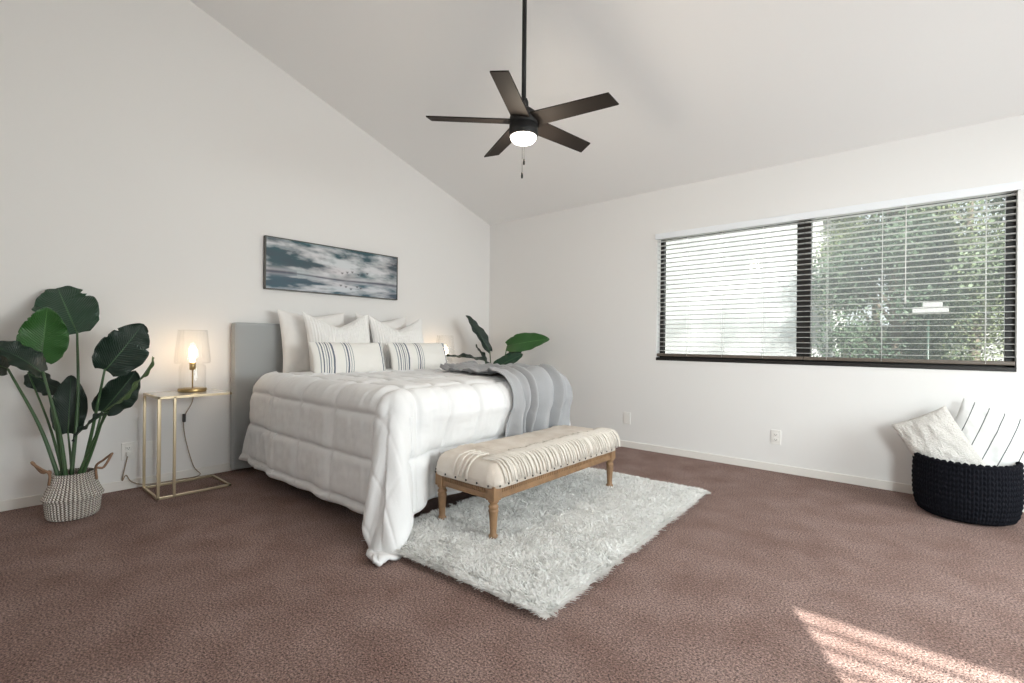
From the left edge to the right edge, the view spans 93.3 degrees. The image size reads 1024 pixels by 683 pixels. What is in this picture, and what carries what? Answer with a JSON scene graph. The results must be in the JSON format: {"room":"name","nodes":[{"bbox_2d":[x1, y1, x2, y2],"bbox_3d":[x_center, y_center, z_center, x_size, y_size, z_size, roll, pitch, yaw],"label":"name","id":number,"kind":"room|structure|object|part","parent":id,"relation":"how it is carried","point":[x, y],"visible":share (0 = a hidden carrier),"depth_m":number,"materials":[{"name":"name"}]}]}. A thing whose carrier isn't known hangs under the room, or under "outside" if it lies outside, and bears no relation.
{"room":"bedroom","nodes":[
{"label":"bedroom","id":0,"kind":"room"},
{"bbox_2d":[40,467,103,521],"bbox_3d":[-2.498,0.862,2.753,0.271,0.252,0.271,1,0,41],"label":"basket","id":1,"kind":"object","parent":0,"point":[73,493],"depth_m":2.67,"materials":[{"name":"white wicker"}]},
{"bbox_2d":[0,0,489,500],"bbox_3d":[-1.881,-1.043,4.176,0.150,4.074,5.050,1,0,41],"label":"wall","id":2,"kind":"structure","parent":0,"point":[149,152],"depth_m":3.44,"materials":[{"name":"white paint"}]},
{"bbox_2d":[0,463,248,511],"bbox_3d":[-1.842,0.964,4.119,0.012,0.062,4.738,1,0,41],"label":"baseboard","id":3,"kind":"structure","parent":2,"relation":"attached to","point":[5,505],"depth_m":3.27,"materials":[{"name":"white"}]},
{"bbox_2d":[121,442,134,460],"bbox_3d":[-2.585,0.733,3.255,0.011,0.116,0.072,1,0,41],"label":"wall outlet","id":4,"kind":"object","parent":2,"relation":"attached to","point":[129,446],"visible":1,"depth_m":3.25,"materials":[{"name":"white plastic"}]},
{"bbox_2d":[146,441,156,457],"bbox_3d":[-2.506,0.744,3.348,0.010,0.116,0.072,1,0,41],"label":"blank wall plate","id":5,"kind":"object","parent":2,"relation":"attached to","point":[150,445],"visible":0.81,"depth_m":3.35,"materials":[{"name":"white plastic"}]},
{"bbox_2d":[263,235,397,299],"bbox_3d":[-1.580,-0.643,4.383,0.038,0.430,1.280,1,0,41],"label":"picture","id":6,"kind":"object","parent":2,"relation":"attached to","point":[288,264],"visible":1,"depth_m":4.29,"materials":[{"name":"paper"}]},
{"bbox_2d":[0,446,1023,682],"bbox_3d":[0.410,1.076,2.186,6.250,0.120,5.050,1,0,41],"label":"floor","id":7,"kind":"structure","parent":0,"point":[770,576],"depth_m":1.92,"materials":[{"name":"carpet"}]},
{"bbox_2d":[0,286,153,521],"bbox_3d":[-2.390,0.322,2.682,0.944,1.334,0.539,1,0,7],"label":"potted plant","id":8,"kind":"object","parent":7,"relation":"on","point":[73,493],"visible":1,"depth_m":2.76,"materials":[{"name":"green plant"}]},
{"bbox_3d":[-2.658,0.472,2.696,0.156,0.655,0.221,1,0,41],"label":"stem","id":9,"kind":"part","parent":8,"relation":"part of","materials":[{"name":"green plant"}]},
{"bbox_3d":[-2.591,0.719,2.663,0.082,0.138,0.090,1,0,41],"label":"handle","id":10,"kind":"part","parent":8,"relation":"part of","materials":[{"name":"brown"}]},
{"bbox_3d":[-2.685,0.487,2.791,0.303,0.625,0.015,1,0,14],"label":"stem","id":11,"kind":"part","parent":8,"relation":"part of","materials":[{"name":"green plant"}]},
{"bbox_3d":[-2.562,0.448,2.695,0.113,0.702,0.034,1,0,-34],"label":"stem","id":12,"kind":"part","parent":8,"relation":"part of","materials":[{"name":"green plant"}]},
{"bbox_3d":[-2.526,0.478,2.675,0.036,0.642,0.121,1,0,41],"label":"stem","id":13,"kind":"part","parent":8,"relation":"part of","materials":[{"name":"green plant"}]},
{"bbox_3d":[-2.544,0.659,2.787,0.073,0.283,0.017,1,0,30],"label":"stem","id":14,"kind":"part","parent":8,"relation":"part of","materials":[{"name":"green plant"}]},
{"bbox_3d":[-2.530,0.369,2.802,0.030,0.862,0.131,1,0,-29],"label":"stem","id":15,"kind":"part","parent":8,"relation":"part of","materials":[{"name":"green plant"}]},
{"bbox_3d":[-2.347,0.591,2.691,0.241,0.426,0.117,1,0,41],"label":"stem","id":16,"kind":"part","parent":8,"relation":"part of","materials":[{"name":"green plant"}]},
{"bbox_3d":[-2.347,0.591,2.711,0.254,0.427,0.033,1,0,22],"label":"stem","id":17,"kind":"part","parent":8,"relation":"part of","materials":[{"name":"green plant"}]},
{"bbox_3d":[-2.405,0.475,2.768,0.136,0.654,0.101,1,0,41],"label":"stem","id":18,"kind":"part","parent":8,"relation":"part of","materials":[{"name":"green plant"}]},
{"bbox_3d":[-2.460,0.600,2.822,0.019,0.403,0.108,1,0,44],"label":"stem","id":19,"kind":"part","parent":8,"relation":"part of","materials":[{"name":"green plant"}]},
{"bbox_3d":[-2.402,0.721,2.842,0.082,0.138,0.090,1,0,41],"label":"handle","id":20,"kind":"part","parent":8,"relation":"part of","materials":[{"name":"brown"}]},
{"bbox_2d":[142,389,231,500],"bbox_3d":[-2.212,0.666,3.297,0.355,0.648,0.425,1,0,41],"label":"nightstand","id":21,"kind":"object","parent":7,"relation":"on","point":[174,395],"visible":1,"depth_m":3.18,"materials":[{"name":"gold metal"}]},
{"bbox_3d":[-2.475,0.665,3.253,0.015,0.643,0.015,1,0,41],"label":"post","id":22,"kind":"part","parent":21,"relation":"part of","materials":[{"name":"gold metal"}]},
{"bbox_3d":[-2.349,0.982,3.142,0.355,0.015,0.015,1,0,41],"label":"foot rail","id":23,"kind":"part","parent":21,"relation":"part of","materials":[{"name":"gold metal"}]},
{"bbox_3d":[-2.343,0.349,3.142,0.355,0.015,0.015,1,0,41],"label":"rail","id":24,"kind":"part","parent":21,"relation":"part of","materials":[{"name":"gold metal"}]},
{"bbox_3d":[-2.217,0.667,3.031,0.015,0.643,0.015,1,0,41],"label":"post","id":25,"kind":"part","parent":21,"relation":"part of","materials":[{"name":"gold metal"}]},
{"bbox_3d":[-2.419,0.665,3.317,0.015,0.643,0.015,1,0,41],"label":"post","id":26,"kind":"part","parent":21,"relation":"part of","materials":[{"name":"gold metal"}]},
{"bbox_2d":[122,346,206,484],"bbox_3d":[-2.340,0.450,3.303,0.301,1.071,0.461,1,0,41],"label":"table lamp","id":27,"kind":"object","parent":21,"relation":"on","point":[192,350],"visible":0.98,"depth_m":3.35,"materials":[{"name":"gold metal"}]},
{"bbox_3d":[-2.413,0.656,3.363,0.115,0.658,0.460,1,0,41],"label":"cord","id":28,"kind":"part","parent":27,"relation":"part of","materials":[{"name":"brown plastic"}]},
{"bbox_2d":[182,414,185,421],"bbox_3d":[-2.365,0.545,3.486,0.020,0.060,0.018,1,0,41],"label":"switch","id":29,"kind":"object","parent":27,"relation":"attached to","point":[184,415],"depth_m":3.48,"materials":[{"name":"grey plastic"}]},
{"bbox_2d":[189,362,195,369],"bbox_3d":[-2.225,0.167,3.368,0.038,0.054,0.038,1,0,41],"label":"socket","id":30,"kind":"object","parent":27,"relation":"attached to","point":[192,366],"depth_m":3.35,"materials":[{"name":"gold metal"}]},
{"bbox_3d":[-2.224,0.082,3.368,0.048,0.116,0.048,1,0,41],"label":"bulb","id":31,"kind":"part","parent":27,"relation":"part of","materials":[{"name":"white glass"}]},
{"bbox_3d":[-2.162,0.668,3.095,0.015,0.643,0.015,1,0,41],"label":"post","id":32,"kind":"part","parent":21,"relation":"part of","materials":[{"name":"gold metal"}]},
{"bbox_3d":[-2.344,0.982,3.408,0.015,0.015,0.425,1,0,41],"label":"foot rail","id":33,"kind":"part","parent":21,"relation":"part of","materials":[{"name":"gold metal"}]},
{"bbox_3d":[-2.209,0.346,3.297,0.332,0.007,0.402,1,0,41],"label":"glass","id":34,"kind":"part","parent":21,"relation":"part of","materials":[{"name":"white"}]},
{"bbox_3d":[-2.086,0.984,3.186,0.015,0.015,0.425,1,0,41],"label":"foot rail","id":35,"kind":"part","parent":21,"relation":"part of","materials":[{"name":"gold metal"}]},
{"bbox_3d":[-2.080,0.352,3.186,0.015,0.015,0.425,1,0,41],"label":"rail","id":36,"kind":"part","parent":21,"relation":"part of","materials":[{"name":"gold metal"}]},
{"bbox_3d":[-2.081,0.984,3.452,0.355,0.015,0.015,1,0,41],"label":"foot rail","id":37,"kind":"part","parent":21,"relation":"part of","materials":[{"name":"gold metal"}]},
{"bbox_2d":[230,322,282,469],"bbox_3d":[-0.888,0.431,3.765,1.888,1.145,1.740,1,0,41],"label":"headboard","id":38,"kind":"object","parent":7,"relation":"on","point":[256,348],"visible":0.1,"depth_m":3.73,"materials":[{"name":"grey fabric"}]},
{"bbox_2d":[277,309,344,372],"bbox_3d":[-1.641,0.024,4.028,0.217,0.577,0.586,1,0,39],"label":"pillow","id":39,"kind":"object","parent":38,"relation":"on","point":[295,349],"visible":0.53,"depth_m":3.85,"materials":[{"name":"white fabric"}]},
{"bbox_2d":[302,312,369,370],"bbox_3d":[-1.403,0.034,3.967,0.235,0.549,0.589,1,0,39],"label":"pillow","id":40,"kind":"object","parent":38,"relation":"on","point":[356,331],"visible":0.44,"depth_m":3.87,"materials":[{"name":"white fabric"}]},
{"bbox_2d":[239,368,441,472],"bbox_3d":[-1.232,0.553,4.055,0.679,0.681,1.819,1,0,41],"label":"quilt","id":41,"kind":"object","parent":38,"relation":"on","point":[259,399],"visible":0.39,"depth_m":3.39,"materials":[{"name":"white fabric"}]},
{"bbox_2d":[309,342,385,373],"bbox_3d":[-1.267,0.138,3.783,0.165,0.274,0.635,1,0,40],"label":"lumbar pillow","id":42,"kind":"object","parent":41,"relation":"on","point":[335,358],"visible":0.73,"depth_m":3.69,"materials":[{"name":"beige fabric"}]},
{"bbox_2d":[387,343,447,369],"bbox_3d":[-0.820,0.142,4.302,0.165,0.274,0.635,1,0,40],"label":"lumbar pillow","id":43,"kind":"object","parent":41,"relation":"on","point":[403,356],"visible":0.71,"depth_m":4.20,"materials":[{"name":"beige fabric"}]},
{"bbox_2d":[355,313,405,342],"bbox_3d":[-1.201,0.029,4.533,0.207,0.589,0.583,1,0,37],"label":"pillow","id":44,"kind":"object","parent":38,"relation":"on","point":[400,323],"visible":0.19,"depth_m":4.59,"materials":[{"name":"white fabric"}]},
{"bbox_2d":[368,315,423,367],"bbox_3d":[-1.024,0.043,4.407,0.234,0.564,0.605,1,0,40],"label":"pillow","id":45,"kind":"object","parent":38,"relation":"on","point":[382,333],"visible":0.51,"depth_m":4.28,"materials":[{"name":"white fabric"}]},
{"bbox_2d":[254,369,570,566],"bbox_3d":[-0.630,0.619,3.435,1.781,0.779,1.975,1,0,41],"label":"comforter","id":46,"kind":"object","parent":38,"relation":"on","point":[371,445],"visible":0.72,"depth_m":2.70,"materials":[{"name":"white fabric"}]},
{"bbox_2d":[440,361,572,436],"bbox_3d":[-0.150,0.447,3.631,1.097,0.588,0.723,1,0,41],"label":"throw blanket","id":47,"kind":"object","parent":46,"relation":"on","point":[542,395],"visible":0.84,"depth_m":3.31,"materials":[{"name":"grey fabric"}]},
{"bbox_2d":[446,315,549,364],"bbox_3d":[-0.153,0.361,5.204,1.077,1.300,0.430,1,0,-1],"label":"potted plant","id":48,"kind":"object","parent":7,"relation":"on","point":[520,342],"visible":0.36,"depth_m":5.11,"materials":[{"name":"green plant"}]},
{"bbox_2d":[363,467,710,619],"bbox_3d":[0.283,0.983,2.817,1.180,0.062,1.965,1,0,38],"label":"rug","id":49,"kind":"object","parent":7,"relation":"on","point":[557,537],"visible":0.94,"depth_m":2.43,"materials":[{"name":"white carpet"}]},
{"bbox_2d":[435,425,620,538],"bbox_3d":[0.143,0.779,2.963,0.489,0.405,1.263,1,0,41],"label":"bench","id":50,"kind":"object","parent":49,"relation":"on","point":[493,470],"visible":0.99,"depth_m":2.63,"materials":[{"name":"beige fabric"}]},
{"bbox_3d":[-0.382,0.842,2.649,0.057,0.270,0.056,1,0,41],"label":"leg","id":51,"kind":"part","parent":50,"relation":"part of","materials":[{"name":"brown wood"}]},
{"bbox_3d":[-0.256,0.636,2.572,0.148,0.115,0.023,1,0,-42],"label":"trim cord","id":52,"kind":"part","parent":50,"relation":"part of","materials":[{"name":"beige fabric"}]},
{"bbox_3d":[-0.243,0.744,2.516,0.327,0.068,0.032,1,0,41],"label":"rail","id":53,"kind":"part","parent":50,"relation":"part of","materials":[{"name":"brown wood"}]},
{"bbox_3d":[-0.227,0.636,2.546,0.148,0.116,0.024,1,0,-42],"label":"trim cord","id":54,"kind":"part","parent":50,"relation":"part of","materials":[{"name":"beige fabric"}]},
{"bbox_3d":[-0.201,0.636,2.525,0.149,0.115,0.022,1,0,-42],"label":"trim cord","id":55,"kind":"part","parent":50,"relation":"part of","materials":[{"name":"beige fabric"}]},
{"bbox_3d":[-0.179,0.637,2.506,0.149,0.114,0.021,1,0,-42],"label":"trim cord","id":56,"kind":"part","parent":50,"relation":"part of","materials":[{"name":"beige fabric"}]},
{"bbox_3d":[-0.092,0.845,2.399,0.057,0.270,0.056,1,0,41],"label":"leg","id":57,"kind":"part","parent":50,"relation":"part of","materials":[{"name":"brown wood"}]},
{"bbox_2d":[436,425,614,488],"bbox_3d":[0.142,0.648,2.962,0.477,0.144,1.245,1,0,41],"label":"cushion","id":58,"kind":"object","parent":50,"relation":"on","point":[506,462],"depth_m":2.65,"materials":[{"name":"beige fabric"}]},
{"bbox_3d":[0.293,0.749,2.831,0.031,0.068,1.101,1,0,41],"label":"rail","id":59,"kind":"part","parent":50,"relation":"part of","materials":[{"name":"brown wood"}]},
{"bbox_3d":[0.662,0.852,3.275,0.057,0.270,0.056,1,0,41],"label":"leg","id":60,"kind":"part","parent":50,"relation":"part of","materials":[{"name":"brown wood"}]},
{"bbox_2d":[912,452,1023,526],"bbox_3d":[2.717,0.857,2.900,0.495,0.353,0.495,1,0,41],"label":"storage basket","id":61,"kind":"object","parent":7,"relation":"on","point":[987,495],"visible":0.93,"depth_m":2.72,"materials":[{"name":"black fabric"}]},
{"bbox_2d":[891,406,985,466],"bbox_3d":[2.629,0.652,2.968,0.474,0.526,0.149,1,0,43],"label":"throw pillow","id":62,"kind":"object","parent":61,"relation":"in","point":[936,434],"visible":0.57,"depth_m":2.94,"materials":[{"name":"beige fabric"}]},
{"bbox_2d":[955,398,1023,473],"bbox_3d":[2.888,0.614,2.897,0.566,0.535,0.186,1,0,32],"label":"throw pillow","id":63,"kind":"object","parent":61,"relation":"in","point":[997,437],"visible":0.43,"depth_m":2.86,"materials":[{"name":"white fabric"}]},
{"bbox_2d":[190,0,1023,224],"bbox_3d":[0.442,-2.265,2.186,6.250,1.766,5.050,1,0,41],"label":"ceiling","id":64,"kind":"structure","parent":0,"point":[703,90],"depth_m":3.36,"materials":[{"name":"white paint"}]},
{"bbox_2d":[426,0,618,177],"bbox_3d":[0.093,-1.532,2.666,1.001,1.321,0.996,1,0,41],"label":"ceiling fan","id":65,"kind":"object","parent":64,"relation":"hanging from","point":[526,124],"visible":1,"depth_m":2.59,"materials":[{"name":"black metal"}]},
{"bbox_3d":[-0.235,-1.211,2.633,0.451,0.035,0.109,1,0,-4],"label":"blade","id":66,"kind":"part","parent":65,"relation":"part of","materials":[{"name":"black wood"}]},
{"bbox_3d":[-0.046,-1.209,2.929,0.109,0.035,0.451,1,0,-22],"label":"blade","id":67,"kind":"part","parent":65,"relation":"part of","materials":[{"name":"black wood"}]},
{"bbox_3d":[-0.011,-1.209,2.362,0.109,0.035,0.451,1,0,14],"label":"blade","id":68,"kind":"part","parent":65,"relation":"part of","materials":[{"name":"black wood"}]},
{"bbox_3d":[0.294,-1.206,2.841,0.451,0.035,0.109,1,0,-40],"label":"blade","id":69,"kind":"part","parent":65,"relation":"part of","materials":[{"name":"black wood"}]},
{"bbox_3d":[0.316,-1.206,2.491,0.451,0.035,0.109,1,0,32],"label":"blade","id":70,"kind":"part","parent":65,"relation":"part of","materials":[{"name":"black wood"}]},
{"bbox_2d":[489,114,1023,484],"bbox_3d":[2.021,-0.192,4.042,5.950,2.446,0.150,1,0,41],"label":"wall","id":71,"kind":"structure","parent":0,"point":[585,278],"depth_m":4.12,"materials":[{"name":"white paint"}]},
{"bbox_2d":[624,412,630,423],"bbox_3d":[1.120,0.738,4.706,0.072,0.116,0.010,1,0,41],"label":"blank wall plate","id":72,"kind":"object","parent":71,"relation":"attached to","point":[627,415],"visible":1,"depth_m":4.70,"materials":[{"name":"white plastic"}]},
{"bbox_2d":[771,429,780,444],"bbox_3d":[2.105,0.757,3.857,0.072,0.116,0.011,1,0,41],"label":"wall outlet","id":73,"kind":"object","parent":71,"relation":"attached to","point":[775,434],"visible":1,"depth_m":3.85,"materials":[{"name":"white plastic"}]},
{"bbox_2d":[615,439,1023,511],"bbox_3d":[1.957,0.999,3.981,5.950,0.062,0.012,1,0,41],"label":"baseboard","id":74,"kind":"structure","parent":71,"relation":"attached to","point":[862,481],"depth_m":3.84,"materials":[{"name":"white"}]},
{"bbox_2d":[656,192,1016,371],"bbox_3d":[2.279,-0.413,3.801,2.342,1.177,0.131,1,0,41],"label":"window","id":75,"kind":"structure","parent":71,"relation":"in","point":[801,348],"depth_m":3.77,"materials":[{"name":"brown metal"}]},
{"bbox_2d":[657,220,804,359],"bbox_3d":[1.822,-0.434,4.149,1.186,1.134,0.071,1,0,41],"label":"window blind","id":76,"kind":"object","parent":75,"relation":"attached to","point":[763,228],"visible":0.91,"depth_m":4.10,"materials":[{"name":"grey plastic"}]},
{"bbox_3d":[1.589,-0.415,4.357,0.002,1.080,0.056,1,0,41],"label":"lift cord","id":77,"kind":"part","parent":76,"relation":"part of","materials":[{"name":"white fabric"}]},
{"bbox_3d":[1.816,-0.413,4.161,0.002,1.080,0.056,1,0,41],"label":"lift cord","id":78,"kind":"part","parent":76,"relation":"part of","materials":[{"name":"white fabric"}]},
{"bbox_3d":[1.820,0.120,4.154,1.186,0.026,0.054,1,0,41],"label":"rail","id":79,"kind":"part","parent":76,"relation":"part of","materials":[{"name":"brown"}]},
{"bbox_3d":[1.831,-0.978,4.155,1.186,0.045,0.057,1,0,41],"label":"head rail","id":80,"kind":"part","parent":76,"relation":"part of","materials":[{"name":"grey plastic"}]},
{"bbox_3d":[2.058,-0.411,3.952,0.002,1.080,0.056,1,0,41],"label":"lift cord","id":81,"kind":"part","parent":76,"relation":"part of","materials":[{"name":"white fabric"}]},
{"bbox_2d":[803,190,1016,365],"bbox_3d":[2.707,-0.426,3.386,1.144,1.134,0.071,1,0,41],"label":"window blind","id":82,"kind":"object","parent":75,"relation":"attached to","point":[972,362],"visible":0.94,"depth_m":3.34,"materials":[{"name":"grey plastic"}]},
{"bbox_3d":[2.392,-0.407,3.665,0.002,1.080,0.056,1,0,41],"label":"lift cord","id":83,"kind":"part","parent":82,"relation":"part of","materials":[{"name":"white fabric"}]},
{"bbox_3d":[2.642,-0.405,3.450,0.002,1.080,0.056,1,0,41],"label":"lift cord","id":84,"kind":"part","parent":82,"relation":"part of","materials":[{"name":"white fabric"}]},
{"bbox_3d":[2.706,0.128,3.390,1.144,0.026,0.054,1,0,41],"label":"rail","id":85,"kind":"part","parent":82,"relation":"part of","materials":[{"name":"brown"}]},
{"bbox_3d":[2.717,-0.970,3.392,1.144,0.045,0.057,1,0,41],"label":"head rail","id":86,"kind":"part","parent":82,"relation":"part of","materials":[{"name":"grey plastic"}]},
{"bbox_3d":[3.043,-0.401,3.104,0.002,1.080,0.056,1,0,41],"label":"lift cord","id":87,"kind":"part","parent":82,"relation":"part of","materials":[{"name":"white fabric"}]},
{"bbox_2d":[655,181,1020,239],"bbox_3d":[2.240,-0.975,3.749,2.366,0.052,0.018,1,0,41],"label":"blind valance","id":88,"kind":"object","parent":71,"relation":"attached to","point":[1012,186],"visible":1,"depth_m":3.51,"materials":[{"name":"white plastic"}]},
{"label":"outside","id":89,"kind":"structure","parent":0,"visible":0},
{"bbox_3d":[12.871,1.433,21.212,50.000,0.300,39.650,1,0,41],"label":"ground","id":90,"kind":"structure","parent":89,"visible":0},
{"bbox_2d":[665,216,858,356],"bbox_3d":[6.350,-2.078,18.048,10.400,6.600,6.000,1,0,41],"label":"sky","id":91,"kind":"structure","parent":90,"relation":"on","point":[712,344],"depth_m":14.41,"materials":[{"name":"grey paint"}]},
{"bbox_2d":[796,203,964,357],"bbox_3d":[8.042,-1.334,10.568,3.172,5.710,2.603,1,0,23],"label":"tree","id":92,"kind":"object","parent":90,"relation":"on","point":[866,216],"visible":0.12,"depth_m":10.69,"materials":[{"name":"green plant"}]},
{"bbox_2d":[790,203,1001,359],"bbox_3d":[5.993,-1.080,7.622,2.574,5.124,2.900,1,0,8],"label":"tree","id":93,"kind":"object","parent":90,"relation":"on","point":[898,325],"visible":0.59,"depth_m":7.41,"materials":[{"name":"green plant"}]},
{"bbox_2d":[841,327,1003,360],"bbox_3d":[12.021,0.480,9.183,9.600,1.610,0.200,1,0,41],"label":"wall","id":94,"kind":"structure","parent":90,"relation":"on","point":[952,345],"depth_m":10.54,"materials":[{"name":"grey paint"}]},
{"bbox_2d":[853,199,1004,360],"bbox_3d":[8.796,-1.358,9.121,4.272,5.869,4.022,1,0,10],"label":"tree","id":95,"kind":"object","parent":90,"relation":"on","point":[971,342],"visible":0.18,"depth_m":8.92,"materials":[{"name":"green plant"}]},
{"bbox_2d":[912,302,948,358],"bbox_3d":[4.709,0.374,5.451,0.310,1.665,0.200,1,0,41],"label":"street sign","id":96,"kind":"object","parent":90,"relation":"on","point":[925,304],"visible":0.6,"depth_m":5.40,"materials":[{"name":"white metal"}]},
{"bbox_3d":[4.697,0.436,5.461,0.024,1.540,0.024,1,0,41],"label":"post","id":97,"kind":"part","parent":96,"relation":"part of","materials":[{"name":"white metal"}]},
{"bbox_2d":[931,197,1004,360],"bbox_3d":[6.510,-1.190,5.228,2.777,4.836,2.818,1,0,-34],"label":"tree","id":98,"kind":"object","parent":90,"relation":"on","point":[997,257],"visible":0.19,"depth_m":5.74,"materials":[{"name":"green plant"}]}
]}

